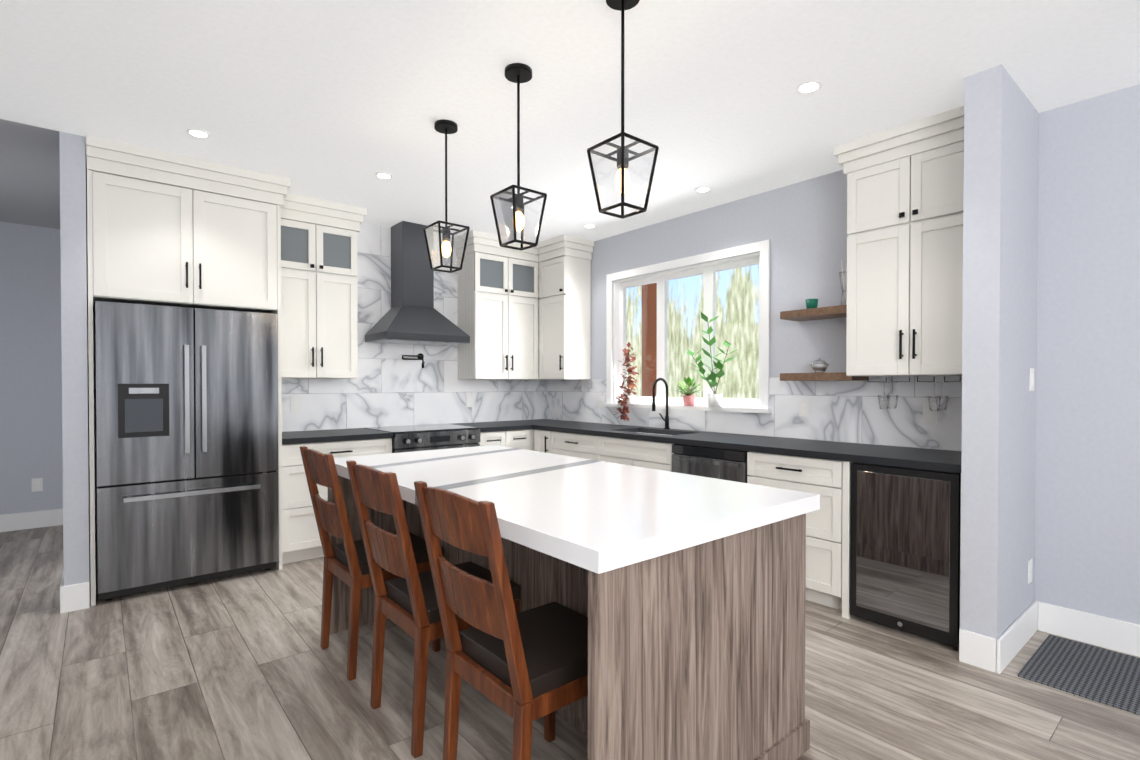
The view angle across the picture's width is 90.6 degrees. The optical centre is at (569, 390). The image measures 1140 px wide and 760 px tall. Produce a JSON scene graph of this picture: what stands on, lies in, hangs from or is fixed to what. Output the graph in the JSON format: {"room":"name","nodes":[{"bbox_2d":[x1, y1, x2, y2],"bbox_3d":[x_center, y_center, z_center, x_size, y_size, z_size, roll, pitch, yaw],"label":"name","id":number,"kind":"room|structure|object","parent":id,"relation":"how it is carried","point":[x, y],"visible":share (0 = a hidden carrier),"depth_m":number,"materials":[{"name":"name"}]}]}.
{"room":"kitchen","nodes":[
{"label":"kitchen","id":0,"kind":"room"},
{"bbox_2d":[0,221,62,514],"bbox_3d":[-6.904,-0.101,3.369,6.180,2.700,0.140,-1,1,-40],"label":"wall","id":1,"kind":"structure","parent":0,"point":[30,368],"depth_m":5.03,"materials":[{"name":"paint"}]},
{"bbox_2d":[0,508,62,531],"bbox_3d":[-6.894,1.175,3.284,6.068,0.150,0.021,-1,1,-40],"label":"baseboard","id":2,"kind":"structure","parent":1,"relation":"attached to","point":[54,517],"depth_m":5.03,"materials":[{"name":"white wood"}]},
{"bbox_2d":[32,478,42,491],"bbox_3d":[-4.777,0.845,5.060,0.072,0.116,0.007,-1,1,-40],"label":"outlet","id":3,"kind":"object","parent":1,"relation":"attached to","point":[37,483],"depth_m":5.06,"materials":[{"name":"white plastic"}]},
{"bbox_2d":[59,131,90,589],"bbox_3d":[-3.671,-0.111,4.233,0.110,2.700,2.680,-1,1,-40],"label":"wall","id":4,"kind":"structure","parent":0,"point":[75,355],"depth_m":3.21,"materials":[{"name":"paint"}]},
{"bbox_2d":[60,568,75,613],"bbox_3d":[-3.699,1.165,4.193,0.043,0.150,2.666,-1,1,-40],"label":"baseboard","id":5,"kind":"structure","parent":4,"relation":"attached to","point":[67,593],"depth_m":3.18,"materials":[{"name":"white wood"}]},
{"bbox_2d":[94,222,544,575],"bbox_3d":[-1.714,-0.120,5.081,3.980,2.700,0.128,-1,1,-40],"label":"wall","id":6,"kind":"structure","parent":0,"point":[389,386],"depth_m":5.08,"materials":[{"name":"paint"}]},
{"bbox_2d":[86,135,285,317],"bbox_3d":[-2.588,-1.003,3.823,1.029,0.903,0.680,-1,1,-40],"label":"upper cabinet","id":7,"kind":"object","parent":6,"relation":"attached to","point":[164,228],"depth_m":3.53,"materials":[{"name":"white wood"}]},
{"bbox_2d":[290,398,299,411],"bbox_3d":[-2.224,0.116,4.569,0.072,0.116,0.007,-1,1,-40],"label":"outlet","id":8,"kind":"object","parent":6,"relation":"attached to","point":[294,402],"depth_m":4.57,"materials":[{"name":"white plastic"}]},
{"bbox_2d":[277,194,361,381],"bbox_3d":[-2.054,-0.780,4.478,0.653,1.363,0.347,-1,1,-40],"label":"upper cabinet","id":9,"kind":"object","parent":6,"relation":"attached to","point":[317,333],"depth_m":4.36,"materials":[{"name":"white wood"}]},
{"bbox_2d":[402,353,424,367],"bbox_3d":[-1.420,-0.275,5.150,0.238,0.139,0.135,-1,1,-40],"label":"pot filler","id":10,"kind":"object","parent":6,"relation":"attached to","point":[419,356],"visible":1,"depth_m":5.16,"materials":[{"name":"black metal"}]},
{"bbox_2d":[365,221,469,345],"bbox_3d":[-1.342,-0.943,4.976,0.766,1.047,0.488,-1,1,-40],"label":"range hood","id":11,"kind":"object","parent":6,"relation":"attached to","point":[412,316],"visible":0.98,"depth_m":4.92,"materials":[{"name":"grey metal"}]},
{"bbox_2d":[466,395,472,406],"bbox_3d":[-0.996,0.104,5.595,0.072,0.116,0.007,-1,1,-40],"label":"outlet","id":12,"kind":"object","parent":6,"relation":"attached to","point":[469,398],"depth_m":5.59,"materials":[{"name":"white plastic"}]},
{"bbox_2d":[454,230,537,379],"bbox_3d":[-0.689,-0.792,5.585,0.761,1.363,0.398,-1,1,-40],"label":"upper cabinet","id":13,"kind":"object","parent":6,"relation":"attached to","point":[498,286],"depth_m":5.43,"materials":[{"name":"white wood"}]},
{"bbox_2d":[0,525,1139,759],"bbox_3d":[-1.530,1.315,0.056,10.160,0.060,12.140,-1,1,-40],"label":"floor","id":14,"kind":"structure","parent":0,"point":[240,667],"depth_m":2.36,"materials":[{"name":"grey wood"}]},
{"bbox_2d":[95,300,278,600],"bbox_3d":[-2.564,0.356,3.798,0.955,1.775,0.735,-1,1,-40],"label":"fridge","id":15,"kind":"object","parent":14,"relation":"on","point":[187,442],"visible":1,"depth_m":3.51,"materials":[{"name":"grey metal"}]},
{"bbox_2d":[276,438,391,569],"bbox_3d":[-1.909,0.804,4.439,0.803,0.865,0.620,-1,1,-40],"label":"base cabinet","id":16,"kind":"object","parent":14,"relation":"on","point":[299,538],"depth_m":4.04,"materials":[{"name":"white wood"}]},
{"bbox_2d":[278,428,392,445],"bbox_3d":[-1.903,0.352,4.427,0.802,0.040,0.634,-1,1,-40],"label":"countertop","id":17,"kind":"structure","parent":16,"relation":"on","point":[295,438],"depth_m":4.26,"materials":[{"name":"black stone"}]},
{"bbox_2d":[300,446,442,680],"bbox_3d":[-0.954,0.759,2.708,0.551,0.993,0.420,-1,1,-40],"label":"chair","id":18,"kind":"object","parent":14,"relation":"on","point":[345,561],"visible":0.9,"depth_m":2.53,"materials":[{"name":"brown wood"}]},
{"bbox_2d":[365,424,479,452],"bbox_3d":[-1.269,0.777,4.908,0.774,0.909,0.716,-1,1,-40],"label":"range","id":19,"kind":"object","parent":14,"relation":"on","point":[409,438],"visible":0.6,"depth_m":4.70,"materials":[{"name":"black metal"}]},
{"bbox_2d":[346,460,520,757],"bbox_3d":[-0.531,0.765,2.201,0.551,0.993,0.420,-1,1,-40],"label":"chair","id":20,"kind":"object","parent":14,"relation":"on","point":[406,601],"visible":0.81,"depth_m":2.02,"materials":[{"name":"brown wood"}]},
{"bbox_2d":[414,481,587,759],"bbox_3d":[-0.140,0.770,1.733,0.551,0.993,0.420,-1,1,-40],"label":"chair","id":21,"kind":"object","parent":14,"relation":"on","point":[524,670],"visible":0.88,"depth_m":1.60,"materials":[{"name":"brown wood"}]},
{"bbox_2d":[479,430,533,450],"bbox_3d":[-0.788,0.794,5.375,0.557,0.865,0.620,-1,1,-40],"label":"base cabinet","id":22,"kind":"object","parent":14,"relation":"on","point":[521,439],"depth_m":5.18,"materials":[{"name":"white wood"}]},
{"bbox_2d":[453,419,561,433],"bbox_3d":[-0.534,0.340,5.571,1.205,0.040,0.634,-1,1,-40],"label":"countertop","id":23,"kind":"structure","parent":22,"relation":"on","point":[485,427],"depth_m":5.30,"materials":[{"name":"black stone"}]},
{"bbox_2d":[534,430,541,451],"bbox_3d":[-0.031,0.794,5.430,0.620,0.865,0.274,-1,1,-40],"label":"base cabinet","id":24,"kind":"object","parent":14,"relation":"on","point":[537,433],"depth_m":5.27,"materials":[{"name":"white wood"}]},
{"bbox_2d":[328,473,809,759],"bbox_3d":[-0.206,0.835,2.446,1.029,0.848,2.052,-1,1,-40],"label":"kitchen island","id":25,"kind":"object","parent":14,"relation":"on","point":[685,594],"depth_m":1.68,"materials":[{"name":"wood"}]},
{"bbox_2d":[334,445,819,576],"bbox_3d":[-0.206,0.385,2.449,1.055,0.052,2.110,-1,1,-40],"label":"island countertop","id":26,"kind":"structure","parent":25,"relation":"on","point":[609,516],"depth_m":1.91,"materials":[{"name":"white stone"}]},
{"bbox_2d":[542,430,597,460],"bbox_3d":[0.265,0.798,5.076,0.620,0.865,0.766,-1,1,-40],"label":"base cabinet","id":27,"kind":"object","parent":14,"relation":"on","point":[585,446],"depth_m":4.90,"materials":[{"name":"white wood"}]},
{"bbox_2d":[598,430,709,471],"bbox_3d":[0.719,0.803,4.533,0.620,0.865,0.765,-1,1,-40],"label":"base cabinet","id":28,"kind":"object","parent":14,"relation":"on","point":[652,455],"depth_m":4.32,"materials":[{"name":"white wood"}]},
{"bbox_2d":[672,444,748,482],"bbox_3d":[1.143,0.812,3.991,0.625,0.860,0.596,-1,1,-40],"label":"dishwasher","id":29,"kind":"object","parent":14,"relation":"on","point":[722,464],"visible":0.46,"depth_m":3.77,"materials":[{"name":"black metal"}]},
{"bbox_2d":[742,450,897,618],"bbox_3d":[1.558,0.814,3.528,0.620,0.865,0.635,-1,1,-40],"label":"base cabinet","id":30,"kind":"object","parent":14,"relation":"on","point":[828,528],"depth_m":3.21,"materials":[{"name":"white wood"}]},
{"bbox_2d":[534,422,961,472],"bbox_3d":[0.995,0.355,4.186,0.635,0.040,3.452,-1,1,-40],"label":"countertop","id":31,"kind":"structure","parent":30,"relation":"on","point":[907,457],"depth_m":3.53,"materials":[{"name":"black stone"}]},
{"bbox_2d":[652,378,669,428],"bbox_3d":[0.731,0.110,4.753,0.231,0.434,0.138,-1,1,-40],"label":"faucet","id":32,"kind":"object","parent":31,"relation":"on","point":[666,419],"visible":1,"depth_m":4.76,"materials":[{"name":"black metal"}]},
{"bbox_2d":[850,462,960,647],"bbox_3d":[1.919,0.822,3.075,0.609,0.860,0.505,-1,1,-40],"label":"wine fridge","id":33,"kind":"object","parent":14,"relation":"on","point":[905,554],"visible":0.77,"depth_m":2.86,"materials":[{"name":"black glass"}]},
{"bbox_2d":[1018,634,1139,714],"bbox_3d":[2.462,1.255,2.381,0.630,0.008,0.790,-1,1,-40],"label":"door mat","id":34,"kind":"object","parent":14,"relation":"on","point":[1102,675],"visible":0.96,"depth_m":2.50,"materials":[{"name":"grey fabric"}]},
{"bbox_2d":[0,0,1139,242],"bbox_3d":[-1.530,-1.455,0.026,10.160,0.080,12.140,-1,1,-40],"label":"ceiling","id":35,"kind":"structure","parent":0,"point":[338,100],"depth_m":2.67,"materials":[{"name":"paint"}]},
{"bbox_2d":[186,129,210,137],"bbox_3d":[-2.092,-1.446,3.179,0.116,0.005,0.116,-1,1,-40],"label":"recessed light","id":36,"kind":"object","parent":35,"relation":"in","point":[198,133],"visible":1,"depth_m":3.17,"materials":[{"name":"white plastic"}]},
{"bbox_2d":[375,172,392,178],"bbox_3d":[-1.261,-1.453,3.821,0.116,0.005,0.116,-1,1,-40],"label":"recessed light","id":37,"kind":"object","parent":35,"relation":"in","point":[382,175],"visible":1,"depth_m":3.81,"materials":[{"name":"white plastic"}]},
{"bbox_2d":[423,119,469,272],"bbox_3d":[-0.675,-1.053,3.077,0.188,0.789,0.188,-1,1,-40],"label":"pendant light","id":38,"kind":"object","parent":35,"relation":"hanging from","point":[436,248],"visible":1,"depth_m":3.06,"materials":[{"name":"black metal"}]},
{"bbox_2d":[490,63,546,250],"bbox_3d":[-0.233,-1.047,2.548,0.188,0.789,0.188,-1,1,-40],"label":"pendant light","id":39,"kind":"object","parent":35,"relation":"hanging from","point":[507,203],"visible":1,"depth_m":2.53,"materials":[{"name":"black metal"}]},
{"bbox_2d":[583,224,595,227],"bbox_3d":[0.175,-1.467,5.034,0.116,0.005,0.116,-1,1,-40],"label":"recessed light","id":40,"kind":"object","parent":35,"relation":"in","point":[589,226],"visible":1,"depth_m":5.04,"materials":[{"name":"white plastic"}]},
{"bbox_2d":[587,0,658,218],"bbox_3d":[0.191,-1.041,2.041,0.188,0.789,0.188,-1,1,-40],"label":"pendant light","id":41,"kind":"object","parent":35,"relation":"hanging from","point":[622,180],"visible":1,"depth_m":2.03,"materials":[{"name":"black metal"}]},
{"bbox_2d":[695,186,710,191],"bbox_3d":[0.964,-1.456,4.090,0.116,0.005,0.116,-1,1,-40],"label":"recessed light","id":42,"kind":"object","parent":35,"relation":"in","point":[703,189],"visible":1,"depth_m":4.08,"materials":[{"name":"white plastic"}]},
{"bbox_2d":[796,80,821,93],"bbox_3d":[1.136,-1.441,2.684,0.116,0.005,0.116,-1,1,-40],"label":"recessed light","id":43,"kind":"object","parent":35,"relation":"in","point":[807,87],"visible":1,"depth_m":2.68,"materials":[{"name":"white plastic"}]},
{"bbox_2d":[545,84,1139,624],"bbox_3d":[2.951,-0.092,2.469,0.168,2.700,10.120,-1,1,-40],"label":"wall","id":44,"kind":"structure","parent":0,"point":[1087,520],"depth_m":2.92,"materials":[{"name":"paint"}]},
{"bbox_2d":[538,235,593,379],"bbox_3d":[-0.078,-0.793,5.646,0.393,1.363,0.441,-1,1,-40],"label":"upper cabinet","id":45,"kind":"object","parent":44,"relation":"attached to","point":[565,260],"depth_m":5.52,"materials":[{"name":"white wood"}]},
{"bbox_2d":[599,395,603,406],"bbox_3d":[0.306,0.105,5.500,0.007,0.116,0.072,-1,1,-40],"label":"outlet","id":46,"kind":"object","parent":44,"relation":"attached to","point":[601,397],"depth_m":5.50,"materials":[{"name":"white plastic"}]},
{"bbox_2d":[602,240,771,413],"bbox_3d":[0.938,-0.475,4.803,0.180,1.265,1.750,-1,1,-40],"label":"window","id":47,"kind":"structure","parent":44,"relation":"in","point":[616,299],"depth_m":4.75,"materials":[{"name":"white wood"}]},
{"bbox_2d":[614,342,640,420],"bbox_3d":[0.524,-0.084,5.097,0.261,0.716,0.265,-1,1,-40],"label":"plant","id":48,"kind":"object","parent":47,"relation":"on","point":[628,399],"visible":1,"depth_m":5.08,"materials":[{"name":"brown plant"}]},
{"bbox_2d":[674,375,700,405],"bbox_3d":[0.964,-0.003,4.594,0.217,0.254,0.257,-1,1,-40],"label":"plant","id":49,"kind":"object","parent":47,"relation":"on","point":[688,398],"visible":1,"depth_m":4.57,"materials":[{"name":"green plant"}]},
{"bbox_2d":[687,312,737,406],"bbox_3d":[1.098,-0.244,4.430,0.182,0.742,0.481,-1,1,-40],"label":"plant","id":50,"kind":"object","parent":47,"relation":"on","point":[714,400],"visible":1,"depth_m":4.38,"materials":[{"name":"green plant"}]},
{"bbox_2d":[799,400,809,416],"bbox_3d":[1.627,0.123,3.919,0.007,0.116,0.072,-1,1,-40],"label":"outlet","id":51,"kind":"object","parent":44,"relation":"attached to","point":[804,411],"depth_m":3.91,"materials":[{"name":"white plastic"}]},
{"bbox_2d":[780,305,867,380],"bbox_3d":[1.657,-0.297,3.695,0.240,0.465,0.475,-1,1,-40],"label":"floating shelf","id":52,"kind":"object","parent":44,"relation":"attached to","point":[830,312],"visible":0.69,"depth_m":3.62,"materials":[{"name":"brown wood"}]},
{"bbox_2d":[805,299,817,308],"bbox_3d":[1.598,-0.567,3.731,0.080,0.070,0.079,-1,1,-40],"label":"cup","id":53,"kind":"object","parent":52,"relation":"on","point":[811,303],"visible":0.67,"depth_m":3.70,"materials":[{"name":"teal ceramic"}]},
{"bbox_2d":[810,358,828,372],"bbox_3d":[1.638,-0.165,3.703,0.116,0.096,0.116,-1,1,-40],"label":"bowl","id":54,"kind":"object","parent":52,"relation":"on","point":[819,365],"visible":0.88,"depth_m":3.67,"materials":[{"name":"silver metal"}]},
{"bbox_2d":[839,260,846,304],"bbox_3d":[1.748,-0.697,3.581,0.080,0.334,0.078,-1,1,-40],"label":"vase","id":55,"kind":"object","parent":52,"relation":"on","point":[842,288],"visible":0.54,"depth_m":3.58,"materials":[{"name":"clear glass"}]},
{"bbox_2d":[838,106,963,376],"bbox_3d":[1.986,-0.766,3.211,0.347,1.363,0.700,-1,1,-40],"label":"upper cabinet","id":56,"kind":"object","parent":44,"relation":"attached to","point":[905,184],"depth_m":3.11,"materials":[{"name":"white wood"}]},
{"bbox_2d":[868,376,960,410],"bbox_3d":[2.019,0.014,3.202,0.265,0.190,0.524,-1,1,-40],"label":"stemware rack","id":57,"kind":"object","parent":56,"relation":"hanging from","point":[929,398],"visible":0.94,"depth_m":3.21,"materials":[{"name":"black metal"}]},
{"bbox_2d":[923,402,936,422],"bbox_3d":[2.121,0.129,3.328,0.007,0.116,0.072,-1,1,-40],"label":"outlet","id":58,"kind":"object","parent":44,"relation":"attached to","point":[928,416],"depth_m":3.33,"materials":[{"name":"white plastic"}]},
{"bbox_2d":[1044,603,1139,656],"bbox_3d":[4.284,1.202,0.754,0.014,0.150,5.758,-1,1,-40],"label":"baseboard","id":59,"kind":"structure","parent":44,"relation":"attached to","point":[1105,632],"depth_m":2.78,"materials":[{"name":"white wood"}]},
{"bbox_2d":[960,64,1038,653],"bbox_3d":[2.130,-0.095,2.786,0.699,2.700,0.140,-1,1,-40],"label":"wall","id":60,"kind":"structure","parent":0,"point":[1000,258],"depth_m":2.59,"materials":[{"name":"paint"}]},
{"bbox_2d":[988,601,1043,673],"bbox_3d":[2.161,1.181,2.720,0.676,0.150,0.021,-1,1,-40],"label":"baseboard","id":61,"kind":"structure","parent":60,"relation":"attached to","point":[1018,634],"depth_m":2.66,"materials":[{"name":"white wood"}]},
{"bbox_2d":[1028,558,1032,583],"bbox_3d":[2.358,0.924,2.891,0.072,0.116,0.007,-1,1,-40],"label":"outlet","id":62,"kind":"object","parent":60,"relation":"attached to","point":[1030,562],"depth_m":2.88,"materials":[{"name":"white plastic"}]},
{"bbox_2d":[1029,368,1033,390],"bbox_3d":[2.359,-0.056,2.880,0.072,0.116,0.009,-1,1,-40],"label":"light switch","id":63,"kind":"object","parent":60,"relation":"attached to","point":[1031,383],"depth_m":2.87,"materials":[{"name":"white plastic"}]},
{"label":"outside","id":64,"kind":"structure","parent":0,"visible":0},
{"bbox_2d":[626,264,758,398],"bbox_3d":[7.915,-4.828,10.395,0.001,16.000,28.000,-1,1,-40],"label":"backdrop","id":65,"kind":"structure","parent":64,"point":[746,343],"depth_m":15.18,"materials":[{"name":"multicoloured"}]},
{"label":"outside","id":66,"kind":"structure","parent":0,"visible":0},
{"bbox_2d":[642,283,656,396],"bbox_3d":[1.042,-0.146,7.428,0.140,3.700,0.140,-1,1,-40],"label":"post","id":67,"kind":"object","parent":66,"point":[651,357],"depth_m":7.37,"materials":[{"name":"brown wood"}]}
]}

